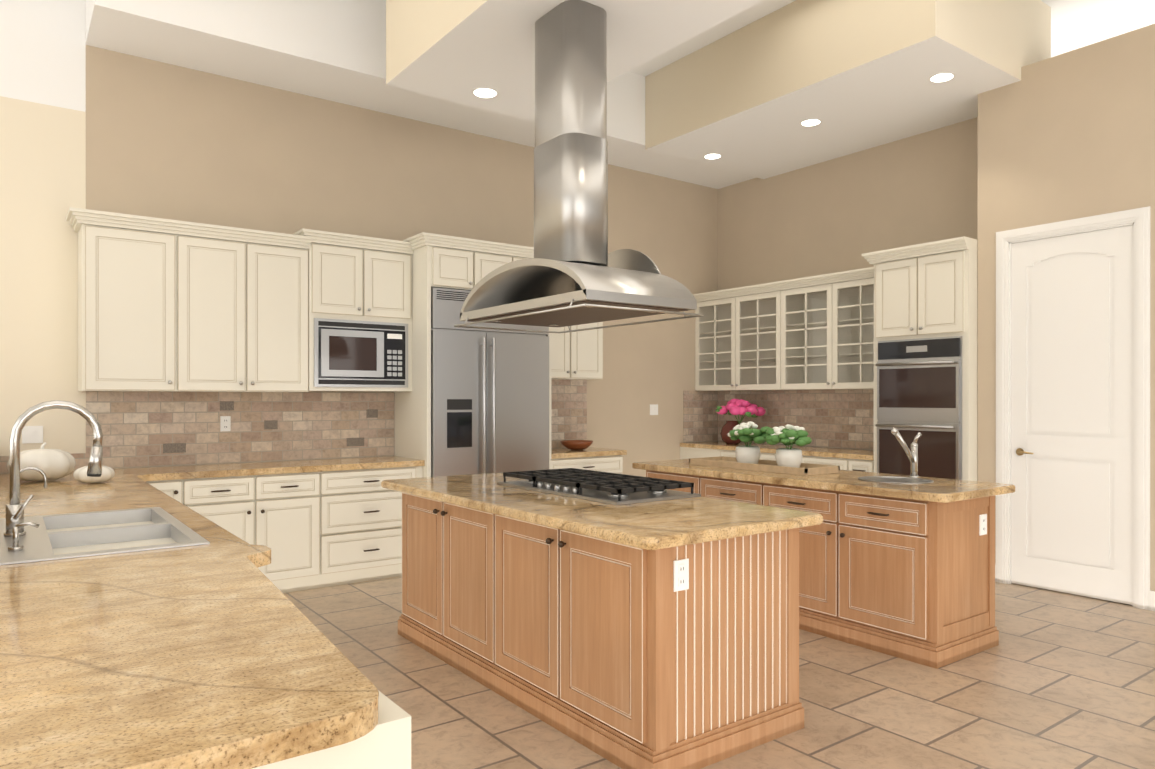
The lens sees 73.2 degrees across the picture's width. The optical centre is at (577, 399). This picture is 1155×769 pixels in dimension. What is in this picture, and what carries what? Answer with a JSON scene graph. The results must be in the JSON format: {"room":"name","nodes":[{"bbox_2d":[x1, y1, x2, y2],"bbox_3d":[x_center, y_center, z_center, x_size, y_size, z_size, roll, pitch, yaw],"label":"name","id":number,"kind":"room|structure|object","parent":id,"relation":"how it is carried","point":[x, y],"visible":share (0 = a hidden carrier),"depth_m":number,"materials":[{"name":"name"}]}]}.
{"room":"kitchen","nodes":[
{"label":"kitchen","id":0,"kind":"room"},
{"bbox_2d":[0,0,717,476],"bbox_3d":[-3.130,-0.850,5.618,11.990,4.500,0.150,0,0,-36],"label":"wall","id":1,"kind":"structure","parent":0,"point":[174,141],"depth_m":5.93,"materials":[{"name":"beige paint"}]},
{"bbox_2d":[22,426,42,443],"bbox_3d":[-3.618,0.230,5.160,0.115,0.115,0.012,0,0,-36],"label":"light switch","id":2,"kind":"object","parent":1,"relation":"attached to","point":[32,434],"visible":0.95,"depth_m":5.16,"materials":[{"name":"white plastic"}]},
{"bbox_2d":[76,219,191,394],"bbox_3d":[-3.058,-0.610,5.347,0.615,1.102,0.369,0,0,-36],"label":"upper cabinet","id":3,"kind":"object","parent":1,"relation":"attached to","point":[135,279],"depth_m":5.20,"materials":[{"name":"beige wood"}]},
{"bbox_2d":[192,231,311,394],"bbox_3d":[-2.528,-0.611,5.736,0.969,1.102,0.369,0,0,-36],"label":"upper cabinet","id":4,"kind":"object","parent":1,"relation":"attached to","point":[246,290],"depth_m":5.61,"materials":[{"name":"beige wood"}]},
{"bbox_2d":[0,379,586,473],"bbox_3d":[-1.859,0.139,6.448,4.840,0.680,0.014,0,0,-36],"label":"backsplash","id":5,"kind":"structure","parent":1,"relation":"attached to","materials":[{"name":"tile"}]},
{"bbox_2d":[220,416,230,431],"bbox_3d":[-2.651,0.179,5.854,0.070,0.115,0.010,0,0,-36],"label":"outlet","id":6,"kind":"object","parent":5,"relation":"attached to","point":[225,423],"visible":1,"depth_m":5.85,"materials":[{"name":"white plastic"}]},
{"bbox_2d":[292,235,415,394],"bbox_3d":[-1.818,-0.641,6.238,0.897,1.142,0.400,0,0,-36],"label":"upper cabinet","id":7,"kind":"object","parent":1,"relation":"attached to","point":[358,300],"depth_m":6.07,"materials":[{"name":"beige wood"}]},
{"bbox_2d":[314,318,407,387],"bbox_3d":[-1.684,-0.361,6.108,0.760,0.520,0.032,0,0,-36],"label":"microwave","id":8,"kind":"object","parent":7,"relation":"in","point":[349,352],"depth_m":6.09,"materials":[{"name":"silver metal"}]},
{"bbox_2d":[412,239,533,290],"bbox_3d":[-0.895,-1.072,6.747,1.120,0.342,0.670,0,0,-36],"label":"upper cabinet","id":9,"kind":"object","parent":1,"relation":"attached to","point":[437,264],"depth_m":6.28,"materials":[{"name":"beige wood"}]},
{"bbox_2d":[552,322,602,382],"bbox_3d":[-0.177,-0.683,7.461,0.808,0.961,0.369,0,0,-36],"label":"upper cabinet","id":10,"kind":"object","parent":1,"relation":"attached to","point":[577,357],"depth_m":7.38,"materials":[{"name":"beige wood"}]},
{"bbox_2d":[650,404,657,414],"bbox_3d":[0.832,0.106,8.427,0.115,0.115,0.012,0,0,-36],"label":"light switch","id":11,"kind":"object","parent":1,"relation":"attached to","point":[653,409],"visible":1,"depth_m":8.42,"materials":[{"name":"white plastic"}]},
{"bbox_2d":[86,0,756,188],"bbox_3d":[-0.675,-2.771,6.902,6.210,0.659,0.679,0,0,-36],"label":"ceiling soffit","id":12,"kind":"structure","parent":0,"point":[333,50],"depth_m":5.72,"materials":[{"name":"white paint"}]},
{"bbox_2d":[386,0,762,120],"bbox_3d":[1.560,-2.581,2.236,1.150,1.029,7.950,0,0,-36],"label":"ceiling soffit","id":13,"kind":"structure","parent":0,"point":[458,51],"depth_m":4.58,"materials":[{"name":"white paint"}]},
{"bbox_2d":[471,87,498,97],"bbox_3d":[-0.621,-2.067,5.232,0.186,0.006,0.186,0,0,-36],"label":"recessed light","id":14,"kind":"object","parent":13,"relation":"attached to","point":[483,92],"visible":1,"depth_m":5.22,"materials":[{"name":"white glass"}]},
{"bbox_2d":[454,0,702,332],"bbox_3d":[-0.039,-1.244,4.219,0.750,1.644,1.270,0,0,-36],"label":"range hood","id":15,"kind":"object","parent":13,"relation":"hanging from","point":[572,272],"visible":1,"depth_m":4.06,"materials":[{"name":"silver metal"}]},
{"bbox_2d":[283,576,1154,768],"bbox_3d":[0.659,1.453,2.665,14.600,0.100,12.700,0,0,-36],"label":"floor","id":16,"kind":"structure","parent":0,"point":[1056,680],"depth_m":3.64,"materials":[{"name":"tile"}]},
{"bbox_2d":[264,731,410,768],"bbox_3d":[-1.462,0.968,1.312,1.900,0.873,1.410,0,0,-36],"label":"base cabinet","id":17,"kind":"object","parent":16,"relation":"on","point":[393,751],"depth_m":1.26,"materials":[{"name":"beige wood"}]},
{"bbox_2d":[0,455,515,768],"bbox_3d":[-1.693,0.505,3.390,4.068,0.046,5.114,0,0,-36],"label":"countertop","id":18,"kind":"structure","parent":17,"relation":"on","point":[198,657],"depth_m":1.65,"materials":[{"name":"beige stone"}]},
{"bbox_2d":[6,442,75,480],"bbox_3d":[-3.183,0.365,4.619,0.343,0.229,0.343,0,0,-36],"label":"pumpkin","id":19,"kind":"object","parent":18,"relation":"on","point":[53,464],"visible":0.81,"depth_m":4.53,"materials":[{"name":"white ceramic"}]},
{"bbox_2d":[4,399,103,534],"bbox_3d":[-1.871,0.238,2.783,0.297,0.475,0.097,0,0,-36],"label":"faucet","id":20,"kind":"object","parent":18,"relation":"on","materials":[{"name":"silver metal"}]},
{"bbox_2d":[73,466,114,482],"bbox_3d":[-2.800,0.411,4.503,0.208,0.139,0.208,0,0,-36],"label":"pumpkin","id":21,"kind":"object","parent":18,"relation":"on","point":[80,474],"visible":0.65,"depth_m":4.44,"materials":[{"name":"white ceramic"}]},
{"bbox_2d":[0,507,211,562],"bbox_3d":[-1.787,0.582,2.853,0.600,0.210,1.060,0,0,-36],"label":"sink","id":22,"kind":"object","parent":18,"relation":"in","point":[65,534],"depth_m":2.87,"materials":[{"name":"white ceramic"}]},
{"bbox_2d":[396,287,551,470],"bbox_3d":[-0.888,0.253,6.738,1.106,2.290,0.660,0,0,-36],"label":"tall cabinet","id":23,"kind":"object","parent":16,"relation":"on","point":[483,397],"depth_m":6.38,"materials":[{"name":"silver metal"}]},
{"bbox_2d":[431,287,548,476],"bbox_3d":[-0.869,0.247,6.713,1.106,2.278,0.723,0,0,-36],"label":"refrigerator","id":24,"kind":"object","parent":23,"relation":"in","point":[490,387],"depth_m":6.40,"materials":[{"name":"silver metal"}]},
{"bbox_2d":[552,455,622,473],"bbox_3d":[-0.085,0.960,7.388,0.868,0.874,0.599,0,0,-36],"label":"base cabinet","id":25,"kind":"object","parent":16,"relation":"on","point":[603,463],"depth_m":7.18,"materials":[{"name":"beige wood"}]},
{"bbox_2d":[552,447,626,458],"bbox_3d":[-0.066,0.500,7.387,0.898,0.046,0.594,0,0,-36],"label":"countertop","id":26,"kind":"structure","parent":25,"relation":"on","point":[558,450],"depth_m":7.29,"materials":[{"name":"beige stone"}]},
{"bbox_2d":[560,440,592,449],"bbox_3d":[-0.006,0.434,7.422,0.320,0.085,0.320,0,0,-36],"label":"bowl","id":27,"kind":"object","parent":26,"relation":"on","point":[576,444],"visible":1,"depth_m":7.33,"materials":[{"name":"brown"}]},
{"bbox_2d":[398,496,803,768],"bbox_3d":[-0.067,0.964,3.979,0.898,0.874,2.284,0,0,-36],"label":"kitchen island","id":28,"kind":"object","parent":16,"relation":"on","point":[623,621],"depth_m":3.18,"materials":[{"name":"brown wood"}]},
{"bbox_2d":[381,472,822,551],"bbox_3d":[-0.066,0.504,3.980,1.010,0.046,2.440,0,0,-36],"label":"island countertop","id":29,"kind":"structure","parent":28,"relation":"on","point":[623,515],"depth_m":3.45,"materials":[{"name":"beige stone"}]},
{"bbox_2d":[497,468,700,504],"bbox_3d":[0.078,0.447,4.147,0.540,0.068,1.080,0,0,-36],"label":"cooktop","id":30,"kind":"object","parent":29,"relation":"in","point":[607,488],"depth_m":3.92,"materials":[{"name":"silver metal"}]},
{"bbox_2d":[636,468,998,668],"bbox_3d":[1.436,0.963,5.176,0.699,0.873,2.334,0,0,-36],"label":"kitchen island","id":31,"kind":"object","parent":16,"relation":"on","point":[899,566],"depth_m":4.34,"materials":[{"name":"brown wood"}]},
{"bbox_2d":[632,460,1014,503],"bbox_3d":[1.454,0.503,5.188,0.790,0.046,2.490,0,0,-36],"label":"island countertop","id":32,"kind":"structure","parent":31,"relation":"on","point":[931,490],"depth_m":4.58,"materials":[{"name":"beige stone"}]},
{"bbox_2d":[689,456,839,475],"bbox_3d":[1.278,0.457,5.444,0.350,0.045,1.050,0,0,-36],"label":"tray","id":33,"kind":"object","parent":32,"relation":"on","point":[806,469],"visible":1,"depth_m":5.29,"materials":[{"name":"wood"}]},
{"bbox_2d":[728,421,770,463],"bbox_3d":[1.220,0.308,5.528,0.333,0.311,0.311,0,0,-36],"label":"flower pot","id":34,"kind":"object","parent":33,"relation":"on","point":[744,433],"visible":0.94,"depth_m":5.46,"materials":[{"name":"white ceramic"}]},
{"bbox_2d":[765,424,811,467],"bbox_3d":[1.440,0.314,5.243,0.359,0.299,0.323,0,0,-36],"label":"flower pot","id":35,"kind":"object","parent":33,"relation":"on","point":[788,435],"visible":1,"depth_m":5.17,"materials":[{"name":"white ceramic"}]},
{"bbox_2d":[858,476,933,483],"bbox_3d":[1.901,0.548,4.655,0.380,0.144,0.437,0,0,-36],"label":"prep sink","id":36,"kind":"object","parent":32,"relation":"in","point":[876,479],"depth_m":4.64,"materials":[{"name":"silver metal"}]},
{"bbox_2d":[891,428,921,477],"bbox_3d":[2.000,0.323,4.726,0.239,0.311,0.081,0,0,-36],"label":"faucet","id":37,"kind":"object","parent":32,"relation":"on","point":[912,455],"depth_m":4.76,"materials":[{"name":"silver metal"}]},
{"bbox_2d":[680,236,977,480],"bbox_3d":[2.292,0.068,7.495,0.725,2.660,3.239,0,0,-36],"label":"cabinet","id":38,"kind":"object","parent":16,"relation":"on","point":[864,360],"visible":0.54,"depth_m":7.29,"materials":[{"name":"beige wood"}]},
{"bbox_2d":[715,398,765,443],"bbox_3d":[1.749,0.230,8.309,0.539,0.492,0.505,0,0,-36],"label":"vase","id":39,"kind":"object","parent":38,"relation":"on","point":[735,406],"visible":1,"depth_m":8.24,"materials":[{"name":"red ceramic"}]},
{"bbox_2d":[680,441,873,459],"bbox_3d":[2.086,0.500,7.846,0.614,0.045,2.402,0,0,-36],"label":"countertop","id":40,"kind":"structure","parent":38,"relation":"on","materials":[{"name":"stone"}]},
{"bbox_2d":[875,336,961,479],"bbox_3d":[2.754,0.179,6.334,0.097,1.360,0.721,0,0,-36],"label":"wall oven","id":41,"kind":"object","parent":38,"relation":"in","point":[918,379],"depth_m":6.31,"materials":[{"name":"silver metal"}]},
{"bbox_2d":[645,0,1050,178],"bbox_3d":[2.194,-2.751,6.794,1.709,0.699,2.889,0,0,-36],"label":"ceiling soffit","id":42,"kind":"structure","parent":0,"point":[853,75],"depth_m":6.19,"materials":[{"name":"white paint"}]},
{"bbox_2d":[703,153,721,158],"bbox_3d":[1.332,-2.399,7.657,0.186,0.006,0.186,0,0,-36],"label":"recessed light","id":43,"kind":"object","parent":42,"relation":"attached to","point":[712,156],"visible":1,"depth_m":7.65,"materials":[{"name":"white glass"}]},
{"bbox_2d":[800,119,821,126],"bbox_3d":[2.018,-2.398,6.722,0.186,0.006,0.186,0,0,-36],"label":"recessed light","id":44,"kind":"object","parent":42,"relation":"attached to","point":[810,122],"visible":1,"depth_m":6.71,"materials":[{"name":"white"}]},
{"bbox_2d":[928,72,955,82],"bbox_3d":[2.711,-2.397,5.779,0.186,0.006,0.186,0,0,-36],"label":"recessed light","id":45,"kind":"object","parent":42,"relation":"attached to","point":[941,77],"visible":1,"depth_m":5.77,"materials":[{"name":"white glass"}]},
{"bbox_2d":[718,90,992,482],"bbox_3d":[2.480,-0.853,7.557,0.650,4.500,3.364,0,0,-36],"label":"wall","id":46,"kind":"structure","parent":0,"point":[842,213],"depth_m":7.37,"materials":[{"name":"beige paint"}]},
{"bbox_2d":[683,389,873,449],"bbox_3d":[2.119,0.187,7.879,0.548,0.580,2.416,0,0,-36],"label":"backsplash","id":47,"kind":"structure","parent":46,"relation":"attached to","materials":[{"name":"brown tile"}]},
{"bbox_2d":[630,0,1154,75],"bbox_3d":[0.659,-3.147,2.659,14.600,0.100,12.700,0,0,-36],"label":"ceiling","id":48,"kind":"structure","parent":0,"point":[1076,24],"depth_m":6.40,"materials":[{"name":"white paint"}]},
{"bbox_2d":[993,27,1144,583],"bbox_3d":[3.562,-0.550,5.637,0.120,3.900,1.011,0,0,-36],"label":"wall","id":49,"kind":"structure","parent":0,"point":[1073,134],"depth_m":5.57,"materials":[{"name":"beige paint"}]},
{"bbox_2d":[1011,225,1132,604],"bbox_3d":[3.527,0.103,5.587,0.086,2.578,0.792,0,0,-36],"label":"pantry door","id":50,"kind":"structure","parent":49,"relation":"in","point":[1071,396],"depth_m":5.57,"materials":[{"name":"white wood"}]},
{"bbox_2d":[996,206,1150,609],"bbox_3d":[3.563,0.055,5.614,0.145,2.690,1.000,0,0,-36],"label":"door frame","id":51,"kind":"structure","parent":49,"relation":"attached to","point":[1139,219],"depth_m":5.27,"materials":[{"name":"white wood"}]},
{"bbox_2d":[1145,24,1154,590],"bbox_3d":[5.130,-0.551,6.068,3.161,3.900,0.150,0,0,-36],"label":"wall","id":52,"kind":"structure","parent":0,"point":[1149,30],"depth_m":5.18,"materials":[{"name":"beige paint"}]},
{"bbox_2d":[995,564,1154,610],"bbox_3d":[4.795,1.334,6.424,3.082,0.130,1.207,0,0,-36],"label":"baseboard","id":53,"kind":"structure","parent":52,"relation":"attached to","point":[1151,600],"depth_m":5.17,"materials":[{"name":"white wood"}]}
]}

